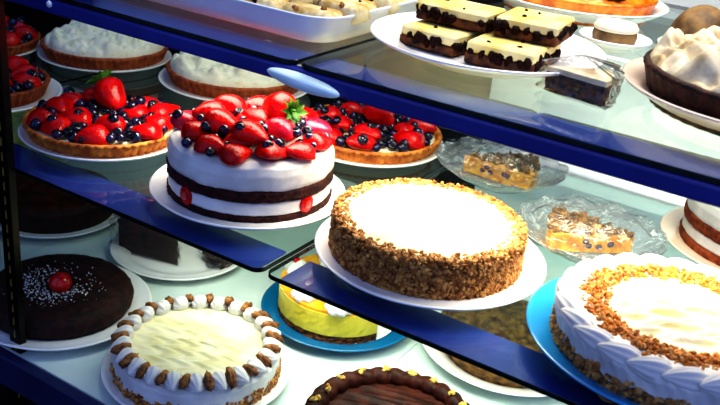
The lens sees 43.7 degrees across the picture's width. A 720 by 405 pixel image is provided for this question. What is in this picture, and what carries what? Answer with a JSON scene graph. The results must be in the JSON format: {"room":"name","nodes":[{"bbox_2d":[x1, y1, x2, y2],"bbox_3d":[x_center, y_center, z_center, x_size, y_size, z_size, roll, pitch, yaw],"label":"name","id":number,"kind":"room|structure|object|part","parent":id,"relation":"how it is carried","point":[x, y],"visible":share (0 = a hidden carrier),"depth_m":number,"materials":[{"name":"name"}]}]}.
{"room":"food shop","nodes":[
{"label":"food shop","id":0,"kind":"room"},
{"bbox_3d":[-0.512,1.204,0.927,8.000,0.060,6.200,19,27,27],"label":"floor","id":1,"kind":"structure","parent":0,"visible":0},
{"bbox_2d":[0,85,580,404],"bbox_3d":[-0.196,0.450,1.729,2.450,0.718,0.905,19,27,27],"label":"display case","id":2,"kind":"object","parent":1,"relation":"on","point":[66,377],"visible":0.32,"depth_m":1.37,"materials":[{"name":"glass"}]},
{"bbox_2d":[0,0,26,404],"bbox_3d":[-0.455,-0.172,1.130,0.022,1.050,0.013,19,27,27],"label":"upright","id":3,"kind":"object","parent":2,"relation":"attached to","point":[10,235],"visible":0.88,"depth_m":1.21,"materials":[{"name":"black metal"}]},
{"bbox_2d":[15,37,535,272],"bbox_3d":[-0.169,-0.141,1.487,0.663,0.006,0.828,19,27,27],"label":"glass shelf","id":4,"kind":"object","parent":3,"relation":"attached to","point":[252,269],"visible":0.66,"depth_m":1.15,"materials":[{"name":"clear glass"}]},
{"bbox_2d":[18,123,166,161],"bbox_3d":[-0.373,-0.099,1.315,0.240,0.018,0.240,19,27,27],"label":"plate","id":5,"kind":"object","parent":4,"relation":"on","point":[22,134],"visible":0.23,"depth_m":1.22,"materials":[{"name":"white ceramic"}]},
{"bbox_2d":[21,69,180,157],"bbox_3d":[-0.369,-0.136,1.298,0.229,0.082,0.230,1,25,-12],"label":"tart","id":6,"kind":"object","parent":5,"relation":"on","point":[100,121],"visible":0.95,"depth_m":1.26,"materials":[{"name":"red food"}]},
{"bbox_2d":[14,143,285,267],"bbox_3d":[-0.372,-0.027,1.193,0.645,0.002,0.058,19,27,27],"label":"shelf rail","id":7,"kind":"object","parent":4,"relation":"attached to","point":[249,251],"visible":1,"depth_m":1.14,"materials":[{"name":"blue metal"}]},
{"bbox_2d":[158,68,306,100],"bbox_3d":[-0.222,-0.213,1.605,0.272,0.018,0.272,19,27,27],"label":"plate","id":8,"kind":"object","parent":4,"relation":"on","point":[163,76],"visible":0.13,"depth_m":1.54,"materials":[{"name":"white ceramic"}]},
{"bbox_2d":[165,40,300,98],"bbox_3d":[-0.218,-0.245,1.592,0.251,0.071,0.251,14,25,16],"label":"tart","id":9,"kind":"object","parent":8,"relation":"on","point":[197,75],"visible":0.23,"depth_m":1.50,"materials":[{"name":"white food"}]},
{"bbox_2d":[149,164,345,230],"bbox_3d":[-0.146,-0.015,1.180,0.256,0.018,0.256,19,27,27],"label":"plate","id":10,"kind":"object","parent":4,"relation":"on","point":[158,181],"visible":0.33,"depth_m":1.10,"materials":[{"name":"white ceramic"}]},
{"bbox_2d":[166,91,334,222],"bbox_3d":[-0.139,-0.079,1.153,0.216,0.142,0.216,-1,25,-16],"label":"cake","id":11,"kind":"object","parent":10,"relation":"on","point":[230,157],"visible":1,"depth_m":1.09,"materials":[{"name":"white food"}]},
{"bbox_2d":[334,141,443,167],"bbox_3d":[0.011,-0.094,1.394,0.240,0.018,0.240,19,27,27],"label":"plate","id":12,"kind":"object","parent":4,"relation":"on","point":[433,156],"visible":0.09,"depth_m":1.30,"materials":[{"name":"white ceramic"}]},
{"bbox_2d":[311,99,442,166],"bbox_3d":[0.015,-0.133,1.377,0.231,0.088,0.232,-5,26,-23],"label":"tart","id":13,"kind":"object","parent":12,"relation":"on","point":[361,133],"visible":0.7,"depth_m":1.33,"materials":[{"name":"red food"}]},
{"bbox_3d":[-0.423,0.597,1.410,2.450,0.666,0.020,19,27,27],"label":"panel","id":14,"kind":"part","parent":2,"relation":"part of","materials":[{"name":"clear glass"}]},
{"bbox_2d":[0,214,119,238],"bbox_3d":[-0.579,0.016,1.703,0.260,0.018,0.260,19,27,27],"label":"plate","id":15,"kind":"object","parent":2,"relation":"on","point":[106,223],"visible":0.15,"depth_m":1.61,"materials":[{"name":"white ceramic"}]},
{"bbox_2d":[0,167,112,233],"bbox_3d":[-0.577,-0.010,1.692,0.224,0.057,0.224,19,27,27],"label":"chocolate cake","id":16,"kind":"object","parent":15,"relation":"on","point":[42,209],"visible":0.48,"depth_m":1.61,"materials":[{"name":"brown food"}]},
{"bbox_2d":[0,265,151,350],"bbox_3d":[-0.467,0.161,1.405,0.276,0.018,0.276,19,27,27],"label":"plate","id":17,"kind":"object","parent":2,"relation":"on","point":[142,293],"visible":0.2,"depth_m":1.32,"materials":[{"name":"white ceramic"}]},
{"bbox_2d":[0,254,133,339],"bbox_3d":[-0.469,0.131,1.395,0.226,0.065,0.226,-14,31,-37],"label":"chocolate cake","id":18,"kind":"object","parent":17,"relation":"on","point":[67,296],"visible":0.94,"depth_m":1.36,"materials":[{"name":"brown food"}]},
{"bbox_3d":[-0.818,-0.102,1.955,0.874,0.020,0.888,19,27,27],"label":"deck panel","id":19,"kind":"part","parent":2,"relation":"part of","materials":[{"name":"glass"}]},
{"bbox_2d":[110,229,237,280],"bbox_3d":[-0.322,0.086,1.608,0.244,0.018,0.244,19,27,27],"label":"plate","id":20,"kind":"object","parent":2,"relation":"on","point":[190,266],"visible":0.48,"depth_m":1.55,"materials":[{"name":"white ceramic"}]},
{"bbox_2d":[117,217,177,264],"bbox_3d":[-0.378,0.061,1.578,0.090,0.060,0.122,-5,26,-23],"label":"slice","id":21,"kind":"object","parent":20,"relation":"on","point":[136,238],"visible":0.5,"depth_m":1.56,"materials":[{"name":"brown food"}]},
{"bbox_2d":[108,215,179,263],"bbox_3d":[-0.359,0.042,1.601,0.147,0.078,0.116,11,25,12],"label":"film","id":22,"kind":"object","parent":21,"relation":"attached to","point":[132,253],"visible":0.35,"depth_m":1.57,"materials":[{"name":"clear plastic"}]},
{"bbox_2d":[202,251,232,269],"bbox_3d":[-0.249,0.099,1.564,0.066,0.028,0.048,7,24,1],"label":"slice","id":23,"kind":"object","parent":20,"relation":"on","point":[210,258],"visible":0.27,"depth_m":1.56,"materials":[{"name":"brown food"}]},
{"bbox_2d":[198,250,230,270],"bbox_3d":[-0.244,0.091,1.561,0.085,0.044,0.063,4,24,-5],"label":"film","id":24,"kind":"object","parent":23,"relation":"attached to","point":[203,255],"visible":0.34,"depth_m":1.56,"materials":[{"name":"clear plastic"}]},
{"bbox_2d":[101,348,289,404],"bbox_3d":[-0.233,0.239,1.286,0.266,0.018,0.266,19,27,27],"label":"plate","id":25,"kind":"object","parent":2,"relation":"on","point":[107,377],"visible":0.12,"depth_m":1.24,"materials":[{"name":"white ceramic"}]},
{"bbox_2d":[110,293,282,404],"bbox_3d":[-0.231,0.213,1.274,0.241,0.073,0.240,3,24,-6],"label":"cake","id":26,"kind":"object","parent":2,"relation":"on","point":[209,350],"visible":1,"depth_m":1.24,"materials":[{"name":"white food"}]},
{"bbox_3d":[-0.172,0.125,1.602,0.664,0.020,0.888,19,27,27],"label":"deck panel","id":27,"kind":"part","parent":2,"relation":"part of","materials":[{"name":"glass"}]},
{"bbox_2d":[261,282,404,351],"bbox_3d":[-0.034,0.179,1.464,0.256,0.021,0.256,19,27,27],"label":"plate","id":28,"kind":"object","parent":2,"relation":"on","point":[269,302],"visible":0.17,"depth_m":1.38,"materials":[{"name":"blue ceramic"}]},
{"bbox_2d":[369,325,390,341],"bbox_3d":[-0.033,0.178,1.464,0.220,0.004,0.220,19,27,27],"label":"doily","id":29,"kind":"object","parent":28,"relation":"on","point":[381,331],"visible":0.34,"depth_m":1.42,"materials":[{"name":"white paper"}]},
{"bbox_2d":[278,254,377,343],"bbox_3d":[-0.064,0.144,1.434,0.129,0.081,0.203,-4,26,-22],"label":"cheesecake","id":30,"kind":"object","parent":29,"relation":"on","point":[313,318],"visible":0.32,"depth_m":1.37,"materials":[{"name":"yellow food"}]},
{"bbox_2d":[4,0,719,263],"bbox_3d":[-0.142,-0.502,1.926,3.100,0.902,0.050,19,27,27],"label":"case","id":31,"kind":"object","parent":2,"relation":"attached to","point":[633,114],"visible":0.17,"depth_m":1.76,"materials":[{"name":"clear glass"}]},
{"bbox_2d":[59,0,252,83],"bbox_3d":[-0.753,-0.346,1.806,0.717,0.006,0.828,19,27,27],"label":"glass shelf","id":32,"kind":"object","parent":31,"relation":"attached to","point":[116,0],"visible":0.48,"depth_m":2.04,"materials":[{"name":"glass"}]},
{"bbox_2d":[8,40,40,56],"bbox_3d":[-0.709,-0.288,1.658,0.230,0.018,0.230,19,27,27],"label":"plate","id":33,"kind":"object","parent":32,"relation":"on","point":[38,44],"visible":0.13,"depth_m":1.64,"materials":[{"name":"white ceramic"}]},
{"bbox_2d":[5,15,40,56],"bbox_3d":[-0.707,-0.311,1.648,0.230,0.051,0.229,-4,26,-21],"label":"tart","id":34,"kind":"object","parent":33,"relation":"on","point":[21,37],"visible":0.81,"depth_m":1.64,"materials":[{"name":"red food"}]},
{"bbox_2d":[11,78,62,112],"bbox_3d":[-0.597,-0.173,1.426,0.236,0.018,0.236,19,27,27],"label":"plate","id":35,"kind":"object","parent":32,"relation":"on","point":[54,89],"visible":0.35,"depth_m":1.43,"materials":[{"name":"white ceramic"}]},
{"bbox_2d":[8,55,50,107],"bbox_3d":[-0.601,-0.199,1.422,0.212,0.051,0.211,25,30,35],"label":"tart","id":36,"kind":"object","parent":35,"relation":"on","point":[29,83],"visible":0.77,"depth_m":1.40,"materials":[{"name":"red food"}]},
{"bbox_2d":[37,47,171,72],"bbox_3d":[-0.475,-0.272,1.676,0.242,0.018,0.242,19,27,27],"label":"plate","id":37,"kind":"object","parent":32,"relation":"on","point":[40,52],"visible":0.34,"depth_m":1.60,"materials":[{"name":"white ceramic"}]},
{"bbox_2d":[40,20,167,73],"bbox_3d":[-0.472,-0.300,1.663,0.231,0.064,0.231,27,31,38],"label":"tart","id":38,"kind":"object","parent":37,"relation":"on","point":[76,44],"visible":0.63,"depth_m":1.59,"materials":[{"name":"white food"}]},
{"bbox_3d":[-0.578,-0.663,2.181,2.040,0.902,0.020,19,27,27],"label":"panel","id":39,"kind":"part","parent":31,"relation":"part of","materials":[{"name":"clear glass"}]},
{"bbox_2d":[56,0,503,64],"bbox_3d":[-0.137,-0.360,1.405,0.664,0.006,0.792,19,27,27],"label":"glass shelf","id":40,"kind":"object","parent":31,"relation":"attached to","point":[72,2],"visible":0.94,"depth_m":1.01,"materials":[{"name":"glass"}]},
{"bbox_2d":[74,0,314,64],"bbox_3d":[-0.327,-0.250,1.124,0.653,0.002,0.050,19,27,27],"label":"shelf rail","id":41,"kind":"object","parent":40,"relation":"attached to","point":[278,50],"visible":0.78,"depth_m":1.05,"materials":[{"name":"blue metal"}]},
{"bbox_2d":[149,0,417,42],"bbox_3d":[-0.135,-0.279,1.177,0.395,0.032,0.255,19,27,27],"label":"serving tray","id":42,"kind":"object","parent":40,"relation":"on","point":[317,29],"visible":0.72,"depth_m":1.03,"materials":[{"name":"ceramic"}]},
{"bbox_2d":[244,0,288,9],"bbox_3d":[-0.120,-0.240,1.069,0.070,0.025,0.041,19,27,26],"label":"slice","id":43,"kind":"object","parent":42,"relation":"on","point":[278,4],"visible":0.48,"depth_m":1.05,"materials":[{"name":"beige food"}]},
{"bbox_2d":[289,0,312,3],"bbox_3d":[-0.087,-0.252,1.089,0.072,0.026,0.038,22,29,32],"label":"slice","id":44,"kind":"object","parent":42,"relation":"on","point":[304,1],"visible":0.11,"depth_m":1.06,"materials":[{"name":"beige food"}]},
{"bbox_2d":[282,1,342,16],"bbox_3d":[-0.056,-0.217,1.033,0.072,0.026,0.038,19,27,27],"label":"slice","id":45,"kind":"object","parent":42,"relation":"on","point":[298,7],"visible":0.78,"depth_m":1.02,"materials":[{"name":"beige food"}]},
{"bbox_2d":[313,0,369,24],"bbox_3d":[-0.023,-0.229,1.054,0.071,0.023,0.038,24,30,35],"label":"slice","id":46,"kind":"object","parent":42,"relation":"on","point":[361,11],"visible":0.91,"depth_m":1.03,"materials":[{"name":"beige food"}]},
{"bbox_2d":[353,0,376,9],"bbox_3d":[-0.016,-0.239,1.091,0.070,0.026,0.038,15,26,20],"label":"slice","id":47,"kind":"object","parent":42,"relation":"on","point":[370,4],"visible":0.13,"depth_m":1.08,"materials":[{"name":"beige food"}]},
{"bbox_2d":[368,0,400,14],"bbox_3d":[0.015,-0.252,1.113,0.070,0.025,0.041,15,26,20],"label":"slice","id":48,"kind":"object","parent":42,"relation":"on","point":[379,3],"visible":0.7,"depth_m":1.09,"materials":[{"name":"beige food"}]},
{"bbox_2d":[6,0,719,207],"bbox_3d":[-0.359,-0.234,1.102,2.150,0.019,0.025,19,27,27],"label":"fascia","id":49,"kind":"object","parent":40,"relation":"attached to","point":[294,76],"visible":1,"depth_m":0.88,"materials":[{"name":"blue metal"}]},
{"bbox_2d":[268,113,719,404],"bbox_3d":[0.411,0.060,1.169,0.708,0.012,0.828,19,27,27],"label":"glass shelf","id":50,"kind":"object","parent":31,"relation":"attached to","point":[306,292],"depth_m":1.31,"materials":[{"name":"clear glass"}]},
{"bbox_2d":[314,217,546,310],"bbox_3d":[0.082,0.062,1.062,0.274,0.018,0.274,19,27,27],"label":"plate","id":51,"kind":"object","parent":50,"relation":"on","point":[533,275],"visible":0.31,"depth_m":0.98,"materials":[{"name":"white ceramic"}]},
{"bbox_2d":[328,177,528,300],"bbox_3d":[0.079,0.039,1.052,0.231,0.057,0.232,-8,27,-28],"label":"cake","id":52,"kind":"object","parent":51,"relation":"on","point":[418,237],"visible":1,"depth_m":1.00,"materials":[{"name":"white food"}]},
{"bbox_2d":[281,261,612,404],"bbox_3d":[0.216,0.180,0.872,0.692,0.002,0.058,19,27,27],"label":"shelf rail","id":53,"kind":"object","parent":50,"relation":"attached to","point":[523,363],"visible":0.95,"depth_m":0.94,"materials":[{"name":"blue metal"}]},
{"bbox_2d":[435,136,568,193],"bbox_3d":[0.205,-0.046,1.311,0.195,0.037,0.195,19,27,27],"label":"glass dish","id":54,"kind":"object","parent":50,"relation":"on","point":[472,179],"visible":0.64,"depth_m":1.27,"materials":[{"name":"clear glass"}]},
{"bbox_2d":[463,151,540,191],"bbox_3d":[0.207,-0.054,1.307,0.111,0.033,0.090,10,24,9],"label":"cake slice","id":55,"kind":"object","parent":54,"relation":"in","point":[499,167],"visible":0.98,"depth_m":1.29,"materials":[{"name":"orange food"}]},
{"bbox_2d":[439,137,566,185],"bbox_3d":[0.207,-0.068,1.300,0.194,0.021,0.194,19,27,27],"label":"film","id":56,"kind":"object","parent":54,"relation":"on","point":[464,142],"visible":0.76,"depth_m":1.31,"materials":[{"name":"clear plastic"}]},
{"bbox_2d":[526,276,639,404],"bbox_3d":[0.315,0.148,0.923,0.290,0.021,0.290,19,27,27],"label":"plate","id":57,"kind":"object","parent":50,"relation":"on","point":[540,304],"visible":0.2,"depth_m":0.90,"materials":[{"name":"blue ceramic"}]},
{"bbox_2d":[549,253,719,404],"bbox_3d":[0.319,0.133,0.904,0.251,0.065,0.251,26,31,37],"label":"frosted cake","id":58,"kind":"object","parent":57,"relation":"on","point":[645,328],"visible":1,"depth_m":0.86,"materials":[{"name":"white food"}]},
{"bbox_3d":[0.364,-0.046,1.387,0.300,0.006,0.078,19,27,27],"label":"divider strip","id":59,"kind":"part","parent":50,"relation":"part of","materials":[{"name":"white plastic"}]},
{"bbox_2d":[520,196,666,262],"bbox_3d":[0.287,0.045,1.126,0.189,0.037,0.189,19,27,27],"label":"glass dish","id":60,"kind":"object","parent":50,"relation":"on","point":[533,234],"visible":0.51,"depth_m":1.10,"materials":[{"name":"clear glass"}]},
{"bbox_2d":[545,207,634,252],"bbox_3d":[0.287,0.037,1.123,0.108,0.033,0.086,12,25,14],"label":"cake slice","id":61,"kind":"object","parent":60,"relation":"in","point":[565,232],"visible":1,"depth_m":1.11,"materials":[{"name":"food"}]},
{"bbox_2d":[522,194,668,247],"bbox_3d":[0.290,0.023,1.116,0.188,0.022,0.187,19,27,27],"label":"film","id":62,"kind":"object","parent":60,"relation":"on","point":[544,205],"visible":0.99,"depth_m":1.13,"materials":[{"name":"clear plastic"}]},
{"bbox_2d":[660,206,719,269],"bbox_3d":[0.517,0.062,1.166,0.250,0.018,0.250,19,27,27],"label":"plate","id":63,"kind":"object","parent":50,"relation":"on","point":[670,222],"visible":0.42,"depth_m":1.17,"materials":[{"name":"white ceramic"}]},
{"bbox_2d":[679,199,719,265],"bbox_3d":[0.528,0.020,1.148,0.222,0.094,0.222,19,27,27],"label":"cake","id":64,"kind":"object","parent":63,"relation":"on","point":[699,228],"visible":0.7,"depth_m":1.12,"materials":[{"name":"white food"}]},
{"bbox_2d":[303,2,719,185],"bbox_3d":[0.443,-0.157,1.088,0.707,0.006,0.792,19,27,27],"label":"glass shelf","id":65,"kind":"object","parent":31,"relation":"attached to","point":[557,137],"visible":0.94,"depth_m":0.84,"materials":[{"name":"glass"}]},
{"bbox_2d":[370,12,606,78],"bbox_3d":[0.143,-0.176,1.024,0.268,0.023,0.268,19,27,27],"label":"plate","id":66,"kind":"object","parent":65,"relation":"on","point":[387,30],"visible":0.38,"depth_m":0.99,"materials":[{"name":"white ceramic"}]},
{"bbox_2d":[400,20,484,56],"bbox_3d":[0.096,-0.191,1.022,0.082,0.025,0.084,22,28,31],"label":"bar","id":67,"kind":"object","parent":66,"relation":"on","point":[450,41],"visible":0.74,"depth_m":0.99,"materials":[{"name":"yellow food"}]},
{"bbox_2d":[416,0,505,32],"bbox_3d":[0.117,-0.219,1.033,0.096,0.023,0.072,19,27,26],"label":"bar","id":68,"kind":"object","parent":67,"relation":"on","point":[468,15],"visible":0.87,"depth_m":1.01,"materials":[{"name":"yellow food"}]},
{"bbox_2d":[464,30,561,71],"bbox_3d":[0.171,-0.169,0.989,0.088,0.027,0.109,18,26,24],"label":"bar","id":69,"kind":"object","parent":66,"relation":"on","point":[488,50],"visible":0.89,"depth_m":0.95,"materials":[{"name":"yellow food"}]},
{"bbox_2d":[492,7,577,47],"bbox_3d":[0.196,-0.198,1.002,0.082,0.025,0.084,17,26,22],"label":"bar","id":70,"kind":"object","parent":69,"relation":"on","point":[543,28],"visible":1,"depth_m":0.98,"materials":[{"name":"yellow food"}]},
{"bbox_2d":[312,59,719,178],"bbox_3d":[0.253,-0.046,0.807,0.703,0.002,0.050,19,27,27],"label":"shelf rail","id":71,"kind":"object","parent":65,"relation":"attached to","point":[686,161],"visible":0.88,"depth_m":0.86,"materials":[{"name":"blue metal"}]},
{"bbox_2d":[544,66,613,106],"bbox_3d":[0.223,-0.123,0.917,0.068,0.027,0.053,13,25,14],"label":"slice","id":72,"kind":"object","parent":65,"relation":"on","point":[591,86],"visible":0.91,"depth_m":0.90,"materials":[{"name":"brown food"}]},
{"bbox_2d":[535,55,624,109],"bbox_3d":[0.238,-0.131,0.920,0.075,0.043,0.082,-17,33,-41],"label":"film","id":73,"kind":"object","parent":65,"relation":"on","point":[614,81],"visible":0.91,"depth_m":0.91,"materials":[{"name":"clear plastic"}]},
{"bbox_2d":[503,0,669,27],"bbox_3d":[0.310,-0.284,1.296,0.260,0.031,0.260,19,27,27],"label":"plate","id":74,"kind":"object","parent":65,"relation":"on","point":[661,9],"visible":0.35,"depth_m":1.20,"materials":[{"name":"white ceramic"}]},
{"bbox_2d":[504,0,658,26],"bbox_3d":[0.313,-0.306,1.287,0.225,0.061,0.225,24,30,35],"label":"pie","id":75,"kind":"object","parent":74,"relation":"on","point":[604,7],"visible":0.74,"depth_m":1.20,"materials":[{"name":"orange food"}]},
{"bbox_2d":[579,27,652,52],"bbox_3d":[0.323,-0.204,1.140,0.092,0.015,0.092,19,27,27],"label":"plate","id":76,"kind":"object","parent":65,"relation":"on","point":[642,42],"visible":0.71,"depth_m":1.11,"materials":[{"name":"white ceramic"}]},
{"bbox_2d":[592,18,638,44],"bbox_3d":[0.324,-0.217,1.138,0.057,0.025,0.057,19,27,27],"label":"cake","id":77,"kind":"object","parent":76,"relation":"on","point":[612,30],"visible":0.98,"depth_m":1.12,"materials":[{"name":"white food"}]},
{"bbox_2d":[606,55,629,62],"bbox_3d":[0.315,-0.172,1.082,0.070,0.002,0.012,19,27,27],"label":"paper slip","id":78,"kind":"object","parent":65,"relation":"on","point":[608,57],"visible":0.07,"depth_m":1.08,"materials":[{"name":"white paper"}]},
{"bbox_2d":[622,57,719,132],"bbox_3d":[0.403,-0.094,0.894,0.284,0.031,0.284,19,27,27],"label":"plate","id":79,"kind":"object","parent":65,"relation":"on","point":[634,70],"visible":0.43,"depth_m":0.85,"materials":[{"name":"white ceramic"}]},
{"bbox_2d":[643,25,719,135],"bbox_3d":[0.407,-0.121,0.882,0.251,0.072,0.251,24,30,34],"label":"pie","id":80,"kind":"object","parent":79,"relation":"on","point":[682,70],"visible":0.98,"depth_m":0.85,"materials":[{"name":"white food"}]},
{"bbox_3d":[0.429,-0.194,1.144,0.100,0.013,0.100,19,27,27],"label":"plate","id":81,"kind":"object","parent":65,"relation":"on","visible":0},
{"bbox_2d":[670,5,719,34],"bbox_3d":[0.432,-0.221,1.133,0.077,0.057,0.077,19,27,27],"label":"bun","id":82,"kind":"object","parent":81,"relation":"on","point":[692,20],"visible":0.48,"depth_m":1.11,"materials":[{"name":"brown food"}]},
{"bbox_3d":[0.700,0.046,1.548,1.020,0.052,0.030,19,27,27],"label":"rail","id":83,"kind":"part","parent":31,"relation":"part of","materials":[{"name":"metal"}]},
{"bbox_3d":[0.706,-0.056,1.538,1.060,0.572,0.020,19,27,27],"label":"panel","id":84,"kind":"part","parent":31,"relation":"part of","materials":[{"name":"clear glass"}]},
{"bbox_2d":[423,310,546,396],"bbox_3d":[0.230,0.230,1.408,0.276,0.025,0.276,19,27,27],"label":"plate","id":85,"kind":"object","parent":2,"relation":"on","point":[442,359],"visible":0.16,"depth_m":1.31,"materials":[{"name":"white ceramic"}]},
{"bbox_2d":[441,300,544,388],"bbox_3d":[0.234,0.211,1.399,0.242,0.050,0.242,19,27,27],"label":"pie","id":86,"kind":"object","parent":85,"relation":"on","point":[509,322],"visible":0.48,"depth_m":1.40,"materials":[{"name":"brown food"}]},
{"bbox_3d":[0.488,0.357,1.241,0.910,0.020,0.888,19,27,27],"label":"deck panel","id":87,"kind":"part","parent":2,"relation":"part of","materials":[{"name":"glass"}]},
{"bbox_3d":[-0.734,-0.102,1.928,0.230,0.018,0.230,19,27,27],"label":"plate","id":88,"kind":"object","parent":2,"relation":"on","visible":0},
{"bbox_2d":[12,110,60,160],"bbox_3d":[-0.729,-0.149,1.907,0.204,0.105,0.203,-17,33,-41],"label":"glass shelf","id":89,"kind":"object","parent":88,"relation":"on","point":[17,116],"visible":0.18,"depth_m":1.84,"materials":[{"name":"clear glass"}]},
{"bbox_3d":[0.035,0.327,1.153,0.260,0.018,0.260,19,27,27],"label":"plate","id":90,"kind":"object","parent":2,"relation":"on","visible":0},
{"bbox_2d":[305,365,469,404],"bbox_3d":[0.039,0.295,1.139,0.228,0.071,0.228,-3,26,-19],"label":"pie","id":91,"kind":"object","parent":90,"relation":"on","point":[386,385],"visible":1,"depth_m":1.19,"materials":[{"name":"brown food"}]}
]}

